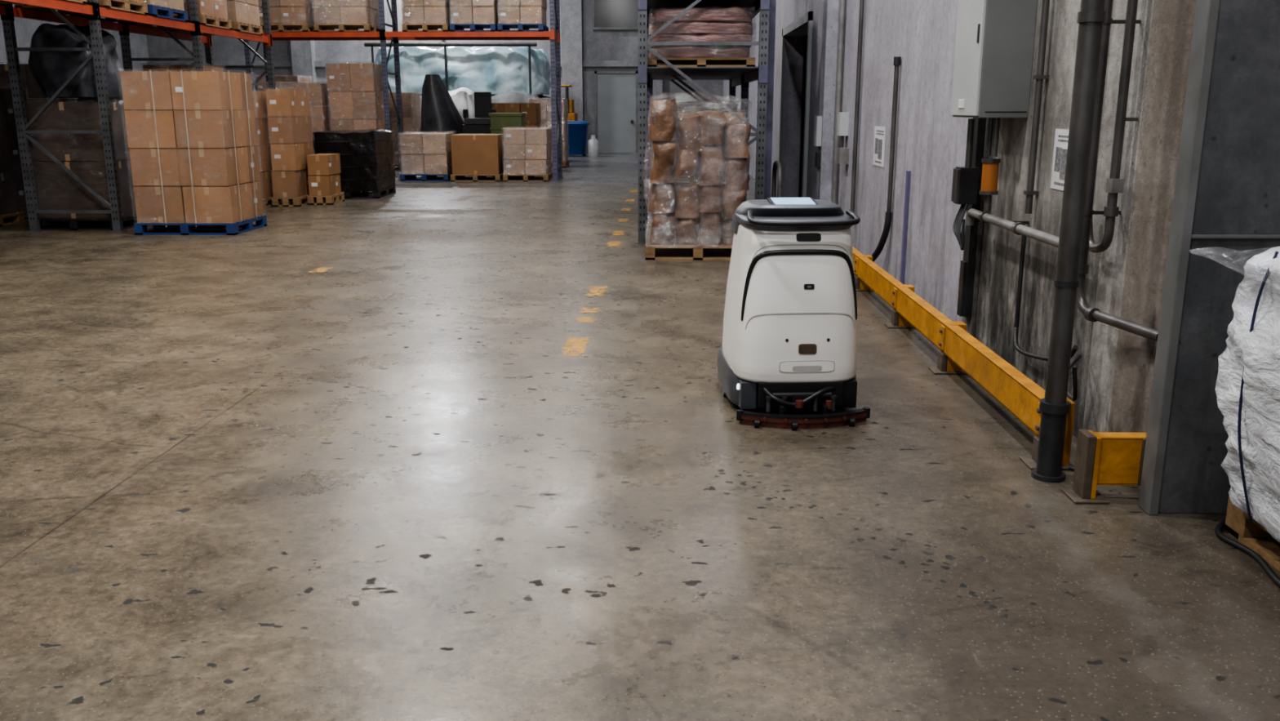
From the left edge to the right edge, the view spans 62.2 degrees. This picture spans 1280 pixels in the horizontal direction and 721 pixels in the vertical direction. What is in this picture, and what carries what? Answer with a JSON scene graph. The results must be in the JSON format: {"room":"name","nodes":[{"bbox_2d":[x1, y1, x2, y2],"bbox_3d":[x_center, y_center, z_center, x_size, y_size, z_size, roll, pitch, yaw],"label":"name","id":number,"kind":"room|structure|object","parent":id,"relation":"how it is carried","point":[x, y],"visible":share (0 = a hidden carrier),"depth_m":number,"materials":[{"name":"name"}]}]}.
{"room":"warehouse","nodes":[
{"label":"warehouse","id":0,"kind":"room"},
{"bbox_2d":[0,4,148,71],"bbox_3d":[-17.794,-6.189,14.526,0.300,8.400,46.300,0,13,1],"label":"wall","id":1,"kind":"structure","parent":0,"point":[25,28],"depth_m":30.48,"materials":[{"name":"concrete"}]},
{"bbox_2d":[146,0,723,151],"bbox_3d":[-7.062,-11.482,36.659,20.500,8.400,0.300,0,13,1],"label":"wall","id":2,"kind":"structure","parent":0,"point":[597,45],"depth_m":36.77,"materials":[{"name":"concrete"}]},
{"bbox_2d":[146,0,662,120],"bbox_3d":[-7.120,-11.401,36.320,20.000,8.400,0.400,0,13,1],"label":"trim","id":3,"kind":"structure","parent":2,"relation":"attached to","point":[304,63],"depth_m":36.43,"materials":[{"name":"metal"}]},
{"bbox_2d":[592,0,638,30],"bbox_3d":[-0.829,-12.372,36.081,1.580,2.160,0.119,0,13,1],"label":"window","id":4,"kind":"structure","parent":2,"relation":"in","point":[607,15],"depth_m":36.20,"materials":[{"name":"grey glass"}]},
{"bbox_2d":[594,71,638,152],"bbox_3d":[-0.819,-8.652,36.970,1.500,2.750,0.119,0,13,1],"label":"door","id":5,"kind":"structure","parent":2,"relation":"in","point":[616,92],"depth_m":36.96,"materials":[{"name":"metal"}]},
{"bbox_2d":[0,151,1279,720],"bbox_3d":[-6.746,-1.947,15.277,21.800,0.200,46.300,0,13,1],"label":"floor","id":6,"kind":"structure","parent":0,"point":[239,481],"depth_m":4.25,"materials":[{"name":"concrete"}]},
{"bbox_2d":[0,88,28,226],"bbox_3d":[-9.111,-2.809,14.509,1.116,1.835,1.113,0,13,1],"label":"wooden pallet","id":7,"kind":"object","parent":6,"relation":"on","point":[13,206],"visible":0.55,"depth_m":14.47,"materials":[{"name":"brown wood"}]},
{"bbox_2d":[0,63,78,102],"bbox_3d":[-9.400,-3.609,17.000,1.213,2.232,1.116,0,13,1],"label":"wooden pallet","id":8,"kind":"object","parent":6,"relation":"on","point":[28,76],"visible":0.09,"depth_m":16.32,"materials":[{"name":"brown wood"}]},
{"bbox_2d":[24,102,142,230],"bbox_3d":[-7.333,-2.620,14.112,1.183,1.652,1.094,0,13,1],"label":"wooden pallet","id":9,"kind":"object","parent":6,"relation":"on","point":[83,154],"visible":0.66,"depth_m":13.66,"materials":[{"name":"brown cardboard"}]},
{"bbox_2d":[28,22,122,97],"bbox_3d":[-7.297,-3.910,13.838,1.029,0.929,0.989,0,13,1],"label":"bundle","id":10,"kind":"object","parent":9,"relation":"on","point":[54,68],"visible":0.8,"depth_m":13.47,"materials":[{"name":"black plastic"}]},
{"bbox_2d":[78,90,184,110],"bbox_3d":[-7.287,-3.080,15.430,1.115,1.933,1.118,0,13,1],"label":"wooden pallet","id":11,"kind":"object","parent":6,"relation":"on","point":[80,99],"visible":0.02,"depth_m":14.78,"materials":[{"name":"brown wood"}]},
{"bbox_2d":[0,0,277,231],"bbox_3d":[-7.209,-4.649,14.539,1.240,5.400,8.844,0,13,1],"label":"rack","id":12,"kind":"object","parent":6,"relation":"on","point":[94,11],"visible":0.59,"depth_m":13.48,"materials":[{"name":"metal"}]},
{"bbox_2d":[0,0,87,4],"bbox_3d":[-7.263,-4.747,12.153,1.173,1.169,1.115,0,13,1],"label":"pallet","id":13,"kind":"object","parent":12,"relation":"on","point":[83,2],"visible":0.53,"depth_m":12.73,"materials":[{"name":"brown wood"}]},
{"bbox_2d":[14,0,148,14],"bbox_3d":[-7.226,-5.033,13.677,1.170,1.017,1.114,0,13,1],"label":"pallet","id":14,"kind":"object","parent":12,"relation":"on","point":[141,7],"visible":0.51,"depth_m":13.76,"materials":[{"name":"brown wood"}]},
{"bbox_2d":[69,0,188,22],"bbox_3d":[-7.196,-5.396,14.872,1.172,1.168,1.118,0,13,1],"label":"pallet","id":15,"kind":"object","parent":12,"relation":"on","point":[167,7],"visible":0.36,"depth_m":14.94,"materials":[{"name":"blue plastic"}]},
{"bbox_2d":[128,0,231,29],"bbox_3d":[-7.160,-5.767,16.430,1.175,1.166,1.116,0,13,1],"label":"pallet","id":16,"kind":"object","parent":12,"relation":"on","point":[213,11],"visible":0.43,"depth_m":16.45,"materials":[{"name":"brown cardboard"}]},
{"bbox_2d":[167,0,262,35],"bbox_3d":[-7.129,-6.082,17.743,1.173,1.167,1.117,0,13,1],"label":"pallet","id":17,"kind":"object","parent":12,"relation":"on","point":[245,14],"visible":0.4,"depth_m":17.68,"materials":[{"name":"brown cardboard"}]},
{"bbox_2d":[142,64,222,110],"bbox_3d":[-7.341,-3.691,17.342,0.913,2.232,1.116,0,13,1],"label":"wooden pallet","id":18,"kind":"object","parent":6,"relation":"on","point":[145,67],"visible":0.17,"depth_m":16.59,"materials":[{"name":"brown wood"}]},
{"bbox_2d":[120,70,266,235],"bbox_3d":[-5.671,-2.672,13.555,1.276,2.012,1.118,0,13,1],"label":"pallet","id":19,"kind":"object","parent":6,"relation":"on","point":[190,168],"visible":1,"depth_m":13.11,"materials":[{"name":"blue cardboard"}]},
{"bbox_2d":[191,90,273,208],"bbox_3d":[-6.350,-3.304,16.588,0.836,1.831,1.115,0,13,1],"label":"wooden pallet","id":20,"kind":"object","parent":6,"relation":"on","point":[260,104],"visible":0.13,"depth_m":16.80,"materials":[{"name":"brown wood"}]},
{"bbox_2d":[255,75,311,169],"bbox_3d":[-9.008,-6.074,27.096,1.116,2.330,1.117,0,13,1],"label":"wooden pallet","id":21,"kind":"object","parent":6,"relation":"on","point":[261,83],"visible":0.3,"depth_m":26.36,"materials":[{"name":"brown wood"}]},
{"bbox_2d":[265,88,313,206],"bbox_3d":[-5.673,-3.490,17.299,0.458,1.862,1.012,0,13,1],"label":"wooden pallet","id":22,"kind":"object","parent":6,"relation":"on","point":[291,136],"visible":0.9,"depth_m":16.95,"materials":[{"name":"brown wood"}]},
{"bbox_2d":[266,83,330,143],"bbox_3d":[-7.351,-5.025,23.245,1.217,2.081,1.013,0,13,1],"label":"wooden pallet","id":23,"kind":"object","parent":6,"relation":"on","point":[319,100],"visible":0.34,"depth_m":22.69,"materials":[{"name":"brown wood"}]},
{"bbox_2d":[306,153,344,204],"bbox_3d":[-5.228,-3.016,17.608,0.400,0.796,0.700,0,13,1],"label":"wooden pallet","id":24,"kind":"object","parent":6,"relation":"on","point":[324,183],"visible":1,"depth_m":17.34,"materials":[{"name":"brown wood"}]},
{"bbox_2d":[312,129,397,198],"bbox_3d":[-5.092,-3.534,19.010,1.170,1.151,1.267,0,13,1],"label":"pallet","id":25,"kind":"object","parent":6,"relation":"on","point":[366,157],"visible":0.8,"depth_m":18.47,"materials":[{"name":"plastic"}]},
{"bbox_2d":[326,63,385,130],"bbox_3d":[-6.125,-5.213,23.172,1.066,2.481,1.017,0,13,1],"label":"wooden pallet","id":26,"kind":"object","parent":6,"relation":"on","point":[355,91],"visible":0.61,"depth_m":22.61,"materials":[{"name":"brown wood"}]},
{"bbox_2d":[382,93,420,169],"bbox_3d":[-6.207,-5.865,27.080,1.115,1.931,1.116,0,13,1],"label":"wooden pallet","id":27,"kind":"object","parent":6,"relation":"on","point":[411,103],"visible":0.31,"depth_m":26.54,"materials":[{"name":"brown wood"}]},
{"bbox_2d":[242,0,564,181],"bbox_3d":[-5.031,-6.724,22.784,6.600,5.600,1.244,0,13,1],"label":"rack","id":28,"kind":"object","parent":6,"relation":"on","point":[553,34],"visible":0.66,"depth_m":22.58,"materials":[{"name":"metal"}]},
{"bbox_2d":[256,0,321,31],"bbox_3d":[-7.502,-7.617,22.598,1.117,1.243,1.115,0,13,1],"label":"wooden pallet","id":29,"kind":"object","parent":28,"relation":"on","point":[288,15],"visible":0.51,"depth_m":22.18,"materials":[{"name":"brown wood"}]},
{"bbox_2d":[313,0,379,31],"bbox_3d":[-6.228,-7.610,22.570,1.166,1.242,1.113,0,13,1],"label":"wooden pallet","id":30,"kind":"object","parent":28,"relation":"on","point":[346,15],"visible":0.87,"depth_m":22.15,"materials":[{"name":"brown wood"}]},
{"bbox_2d":[401,0,451,31],"bbox_3d":[-4.475,-7.601,22.531,0.967,1.244,1.117,0,13,1],"label":"wooden pallet","id":31,"kind":"object","parent":28,"relation":"on","point":[429,15],"visible":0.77,"depth_m":22.11,"materials":[{"name":"brown wood"}]},
{"bbox_2d":[449,0,498,31],"bbox_3d":[-3.475,-7.595,22.508,0.964,1.243,1.118,0,13,1],"label":"wooden pallet","id":32,"kind":"object","parent":28,"relation":"on","point":[473,15],"visible":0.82,"depth_m":22.09,"materials":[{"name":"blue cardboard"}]},
{"bbox_2d":[497,0,548,31],"bbox_3d":[-2.476,-7.590,22.485,0.964,1.243,1.114,0,13,1],"label":"wooden pallet","id":33,"kind":"object","parent":28,"relation":"on","point":[521,15],"visible":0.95,"depth_m":22.06,"materials":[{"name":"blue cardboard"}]},
{"bbox_2d":[399,132,454,181],"bbox_3d":[-4.632,-4.491,23.258,1.055,1.037,1.114,0,13,1],"label":"stacked boxes","id":34,"kind":"object","parent":6,"relation":"on","point":[427,155],"visible":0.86,"depth_m":22.77,"materials":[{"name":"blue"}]},
{"bbox_2d":[419,74,464,134],"bbox_3d":[-4.822,-5.678,25.503,1.166,2.300,1.036,9,16,34],"label":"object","id":35,"kind":"object","parent":6,"relation":"on","point":[439,113],"visible":0.58,"depth_m":25.14,"materials":[{"name":"black plastic"}]},
{"bbox_2d":[364,42,551,122],"bbox_3d":[-5.208,-7.424,30.744,5.495,3.308,3.237,0,13,1],"label":"plastic sheeting","id":36,"kind":"object","parent":6,"relation":"on","point":[513,72],"visible":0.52,"depth_m":29.17,"materials":[{"name":"clear plastic"}]},
{"bbox_2d":[447,87,475,120],"bbox_3d":[-4.772,-6.027,27.532,1.085,2.037,1.019,0,13,1],"label":"goods","id":37,"kind":"object","parent":6,"relation":"on","point":[463,98],"visible":0.26,"depth_m":27.03,"materials":[{"name":"plastic"}]},
{"bbox_2d":[310,190,638,355],"bbox_3d":[-1.661,-1.661,13.640,2.964,0.001,13.980,0,13,1],"label":"floor marking","id":38,"kind":"object","parent":6,"relation":"on","point":[593,291],"depth_m":8.07,"materials":[{"name":"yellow paint"}]},
{"bbox_2d":[450,133,505,181],"bbox_3d":[-3.523,-4.448,23.215,1.060,0.973,1.150,0,13,1],"label":"pallet","id":39,"kind":"object","parent":6,"relation":"on","point":[479,156],"visible":0.87,"depth_m":22.70,"materials":[{"name":"brown cardboard"}]},
{"bbox_2d":[462,92,495,133],"bbox_3d":[-3.779,-5.395,25.180,0.750,1.900,0.720,0,13,1],"label":"boxes","id":40,"kind":"object","parent":6,"relation":"on","point":[481,123],"visible":0.32,"depth_m":24.90,"materials":[{"name":"plastic"}]},
{"bbox_2d":[488,112,525,176],"bbox_3d":[-3.023,-4.960,24.392,0.760,1.420,0.660,0,13,1],"label":"crate","id":41,"kind":"object","parent":6,"relation":"on","point":[500,122],"visible":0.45,"depth_m":23.99,"materials":[{"name":"green plastic"}]},
{"bbox_2d":[491,102,541,128],"bbox_3d":[-3.078,-5.524,26.264,1.200,1.646,1.100,0,13,1],"label":"cardboard box","id":42,"kind":"object","parent":6,"relation":"on","point":[532,110],"visible":0.2,"depth_m":25.61,"materials":[{"name":"brown cardboard"}]},
{"bbox_2d":[502,128,552,181],"bbox_3d":[-2.437,-4.520,23.171,0.987,1.133,1.166,0,13,1],"label":"wooden pallet","id":43,"kind":"object","parent":6,"relation":"on","point":[527,151],"visible":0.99,"depth_m":22.66,"materials":[{"name":"brown wood"}]},
{"bbox_2d":[529,99,568,167],"bbox_3d":[-2.407,-6.040,28.131,0.968,1.782,1.016,0,13,1],"label":"cardboard box","id":44,"kind":"object","parent":6,"relation":"on","point":[545,104],"visible":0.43,"depth_m":27.64,"materials":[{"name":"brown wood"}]},
{"bbox_2d":[548,84,577,120],"bbox_3d":[-2.850,-8.104,35.736,1.400,2.260,1.270,0,13,1],"label":"jack","id":45,"kind":"object","parent":6,"relation":"on","point":[571,116],"visible":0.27,"depth_m":35.25,"materials":[{"name":"yellow metal"}]},
{"bbox_2d":[567,120,589,155],"bbox_3d":[-2.237,-7.177,34.341,1.188,1.105,0.835,0,13,1],"label":"waste bin","id":46,"kind":"object","parent":6,"relation":"on","point":[577,131],"visible":0.53,"depth_m":34.01,"materials":[{"name":"plastic"}]},
{"bbox_2d":[587,134,598,156],"bbox_3d":[-1.496,-6.872,33.978,0.340,0.680,0.340,0,13,1],"label":"canister","id":47,"kind":"object","parent":6,"relation":"on","point":[593,143],"visible":1,"depth_m":33.86,"materials":[{"name":"plastic"}]},
{"bbox_2d":[645,96,749,260],"bbox_3d":[0.624,-2.020,11.410,1.156,1.741,1.184,0,13,1],"label":"wooden pallet","id":48,"kind":"object","parent":6,"relation":"on","point":[695,192],"visible":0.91,"depth_m":11.03,"materials":[{"name":"brown wood"}]},
{"bbox_2d":[635,0,776,244],"bbox_3d":[0.841,-4.626,14.441,1.660,5.400,5.872,0,13,1],"label":"rack","id":49,"kind":"object","parent":6,"relation":"on","point":[763,73],"visible":0.7,"depth_m":12.30,"materials":[{"name":"metal"}]},
{"bbox_2d":[657,63,739,65],"bbox_3d":[0.743,-4.116,13.878,1.241,0.670,1.164,0,13,1],"label":"wooden pallet","id":50,"kind":"object","parent":49,"relation":"on","point":[657,64],"visible":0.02,"depth_m":13.39,"materials":[{"name":"brown wood"}]},
{"bbox_2d":[648,7,755,66],"bbox_3d":[0.712,-3.804,12.567,1.238,0.673,1.160,0,13,1],"label":"wooden pallet","id":51,"kind":"object","parent":49,"relation":"on","point":[697,24],"visible":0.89,"depth_m":12.07,"materials":[{"name":"brown wood"}]},
{"bbox_2d":[677,103,737,111],"bbox_3d":[0.739,-2.663,14.336,1.117,1.632,1.065,0,13,1],"label":"cardboard box","id":52,"kind":"object","parent":6,"relation":"on","point":[681,107],"visible":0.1,"depth_m":13.68,"materials":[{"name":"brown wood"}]},
{"bbox_2d":[676,111,743,151],"bbox_3d":[0.708,-2.307,13.058,1.114,1.533,1.116,0,13,1],"label":"cardboard box","id":53,"kind":"object","parent":6,"relation":"on","point":[730,117],"visible":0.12,"depth_m":12.39,"materials":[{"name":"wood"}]},
{"bbox_2d":[771,160,782,197],"bbox_3d":[1.773,-2.147,13.791,0.060,0.880,0.760,0,13,1],"label":"hoop","id":54,"kind":"object","parent":6,"relation":"on","point":[777,168],"visible":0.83,"depth_m":13.50},
{"bbox_2d":[717,197,870,429],"bbox_3d":[0.802,-0.308,5.648,0.706,1.091,1.095,-1,13,-3],"label":"robot","id":55,"kind":"object","parent":6,"relation":"on","point":[789,334],"visible":1,"depth_m":5.34,"materials":[{"name":"white plastic"}]},
{"bbox_2d":[741,244,857,329],"bbox_3d":[0.811,-0.369,5.345,0.596,0.432,0.139,0,13,1],"label":"hood","id":56,"kind":"object","parent":55,"relation":"attached to","point":[784,286],"depth_m":5.31,"materials":[{"name":"white plastic"}]},
{"bbox_2d":[852,246,1075,470],"bbox_3d":[1.902,-0.349,7.523,0.220,0.300,5.920,0,13,1],"label":"guard rail","id":57,"kind":"object","parent":6,"relation":"on","point":[961,353],"visible":0.71,"depth_m":6.08,"materials":[{"name":"yellow metal"}]},
{"bbox_2d":[1060,428,1146,503],"bbox_3d":[1.925,0.428,4.325,0.339,0.275,0.160,0,13,1],"label":"guard rail","id":58,"kind":"object","parent":6,"relation":"on","point":[1102,458],"visible":0.86,"depth_m":4.29,"materials":[{"name":"yellow metal"}]},
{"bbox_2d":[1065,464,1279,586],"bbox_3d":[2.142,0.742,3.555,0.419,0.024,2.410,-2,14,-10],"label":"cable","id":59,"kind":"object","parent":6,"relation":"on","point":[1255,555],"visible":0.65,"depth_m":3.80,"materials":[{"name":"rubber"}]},
{"bbox_2d":[1209,244,1279,570],"bbox_3d":[2.673,0.236,3.233,1.583,1.156,1.418,0,13,1],"label":"load","id":60,"kind":"object","parent":6,"relation":"on","point":[1251,381],"visible":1,"depth_m":3.56,"materials":[{"name":"white plastic"}]},
{"bbox_2d":[798,34,807,197],"bbox_3d":[3.441,-3.758,16.400,1.500,2.800,3.400,0,13,1],"label":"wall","id":61,"kind":"structure","parent":0,"point":[805,43],"depth_m":17.97,"materials":[{"name":"grey concrete"}]},
{"bbox_2d":[723,0,1196,488],"bbox_3d":[2.638,-7.446,19.785,0.300,8.400,33.940,0,13,1],"label":"wall","id":62,"kind":"structure","parent":0,"point":[1115,366],"depth_m":6.02,"materials":[{"name":"concrete"}]},
{"bbox_2d":[777,11,813,197],"bbox_3d":[2.366,-3.773,16.422,0.049,2.820,3.440,0,13,1],"label":"door frame","id":63,"kind":"structure","parent":62,"relation":"in","point":[807,18],"depth_m":14.94,"materials":[{"name":"grey paint"}]},
{"bbox_2d":[813,115,822,167],"bbox_3d":[2.132,-2.626,12.743,0.060,0.600,0.200,0,13,1],"label":"switch box","id":64,"kind":"object","parent":62,"relation":"attached to","point":[818,119],"visible":1,"depth_m":12.65,"materials":[{"name":"grey metal"}]},
{"bbox_2d":[815,0,839,201],"bbox_3d":[2.233,-5.598,12.055,0.140,8.400,0.350,0,13,1],"label":"trim","id":65,"kind":"structure","parent":62,"relation":"attached to","point":[830,7],"depth_m":12.50,"materials":[{"name":"paint"}]},
{"bbox_2d":[836,111,848,164],"bbox_3d":[2.226,-2.437,11.629,0.099,0.550,0.250,0,13,1],"label":"switch box","id":66,"kind":"object","parent":62,"relation":"attached to","point":[842,117],"visible":1,"depth_m":11.57,"materials":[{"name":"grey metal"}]},
{"bbox_2d":[831,0,864,219],"bbox_3d":[2.233,-5.438,10.786,0.057,8.080,1.252,0,13,1],"label":"conduit pipe","id":67,"kind":"object","parent":62,"relation":"attached to","point":[842,2],"visible":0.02,"depth_m":11.74,"materials":[{"name":"grey metal"}]},
{"bbox_2d":[872,125,885,167],"bbox_3d":[2.231,-1.999,9.908,0.006,0.360,0.500,0,13,1],"label":"notice","id":68,"kind":"object","parent":62,"relation":"attached to","point":[879,131],"visible":1,"depth_m":9.88,"materials":[{"name":"paper"}]},
{"bbox_2d":[871,56,901,262],"bbox_3d":[2.120,-1.718,9.452,0.064,1.876,0.555,-3,14,-14],"label":"cable riser","id":69,"kind":"object","parent":62,"relation":"attached to","point":[885,233],"visible":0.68,"depth_m":9.20,"materials":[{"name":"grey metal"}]},
{"bbox_2d":[899,170,911,284],"bbox_3d":[2.191,-1.085,8.770,0.024,0.950,0.060,0,13,1],"label":"wall strip","id":70,"kind":"object","parent":62,"relation":"attached to","point":[908,172],"visible":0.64,"depth_m":8.74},
{"bbox_2d":[956,117,986,316],"bbox_3d":[2.089,-0.949,6.696,0.064,1.350,0.120,0,13,1],"label":"channel","id":71,"kind":"object","parent":62,"relation":"attached to","point":[965,288],"visible":0.68,"depth_m":6.71,"materials":[{"name":"black metal"}]},
{"bbox_2d":[960,117,988,337],"bbox_3d":[2.141,-4.150,6.002,0.035,8.400,0.260,0,13,1],"label":"trim","id":72,"kind":"structure","parent":62,"relation":"attached to","point":[971,322],"depth_m":6.72,"materials":[{"name":"metal"}]},
{"bbox_2d":[951,118,1000,250],"bbox_3d":[1.992,-1.037,6.301,0.137,0.775,0.532,0,13,1],"label":"box","id":73,"kind":"object","parent":62,"relation":"attached to","point":[965,179],"visible":1,"depth_m":6.43,"materials":[{"name":"grey metal"}]},
{"bbox_2d":[951,0,1037,156],"bbox_3d":[2.000,-1.759,6.034,0.291,1.165,0.555,0,13,1],"label":"electrical box","id":74,"kind":"object","parent":62,"relation":"attached to","point":[994,44],"visible":1,"depth_m":5.82,"materials":[{"name":"paint"}]},
{"bbox_2d":[965,208,1059,247],"bbox_3d":[2.039,-0.680,5.612,0.181,0.111,1.724,0,13,1],"label":"pipe","id":75,"kind":"object","parent":62,"relation":"attached to","point":[1018,228],"visible":0.83,"depth_m":5.61,"materials":[{"name":"grey metal"}]},
{"bbox_2d":[1013,0,1078,360],"bbox_3d":[2.082,-3.938,4.590,0.085,8.115,0.870,0,13,1],"label":"conduit pipe","id":76,"kind":"object","parent":62,"relation":"attached to","point":[1029,193],"visible":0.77,"depth_m":5.62,"materials":[{"name":"grey metal"}]},
{"bbox_2d":[1050,128,1069,191],"bbox_3d":[2.123,-1.008,5.334,0.006,0.300,0.260,0,13,1],"label":"notice","id":77,"kind":"object","parent":62,"relation":"attached to","point":[1061,135],"visible":0.7,"depth_m":5.36,"materials":[{"name":"paper"}]},
{"bbox_2d":[1031,0,1106,482],"bbox_3d":[1.904,-3.621,3.833,0.404,8.380,0.586,0,13,1],"label":"drain pipe","id":78,"kind":"object","parent":62,"relation":"attached to","point":[1055,407],"visible":1,"depth_m":4.33,"materials":[{"name":"grey metal"}]},
{"bbox_2d":[1088,0,1137,253],"bbox_3d":[2.060,-4.108,3.889,0.098,7.458,0.309,0,13,1],"label":"conduit pipe","id":79,"kind":"object","parent":62,"relation":"attached to","point":[1114,184],"visible":0.79,"depth_m":4.50,"materials":[{"name":"grey metal"}]},
{"bbox_2d":[1075,0,1158,341],"bbox_3d":[2.012,-3.894,3.580,0.178,7.730,0.634,0,13,1],"label":"conduit pipe","id":80,"kind":"object","parent":62,"relation":"attached to","point":[1091,313],"visible":0.8,"depth_m":4.55,"materials":[{"name":"grey metal"}]},
{"bbox_2d":[1137,0,1279,515],"bbox_3d":[2.420,-3.477,3.230,0.845,8.380,0.100,0,13,1],"label":"column","id":81,"kind":"structure","parent":0,"point":[1226,208],"depth_m":3.92,"materials":[{"name":"concrete"}]}
]}

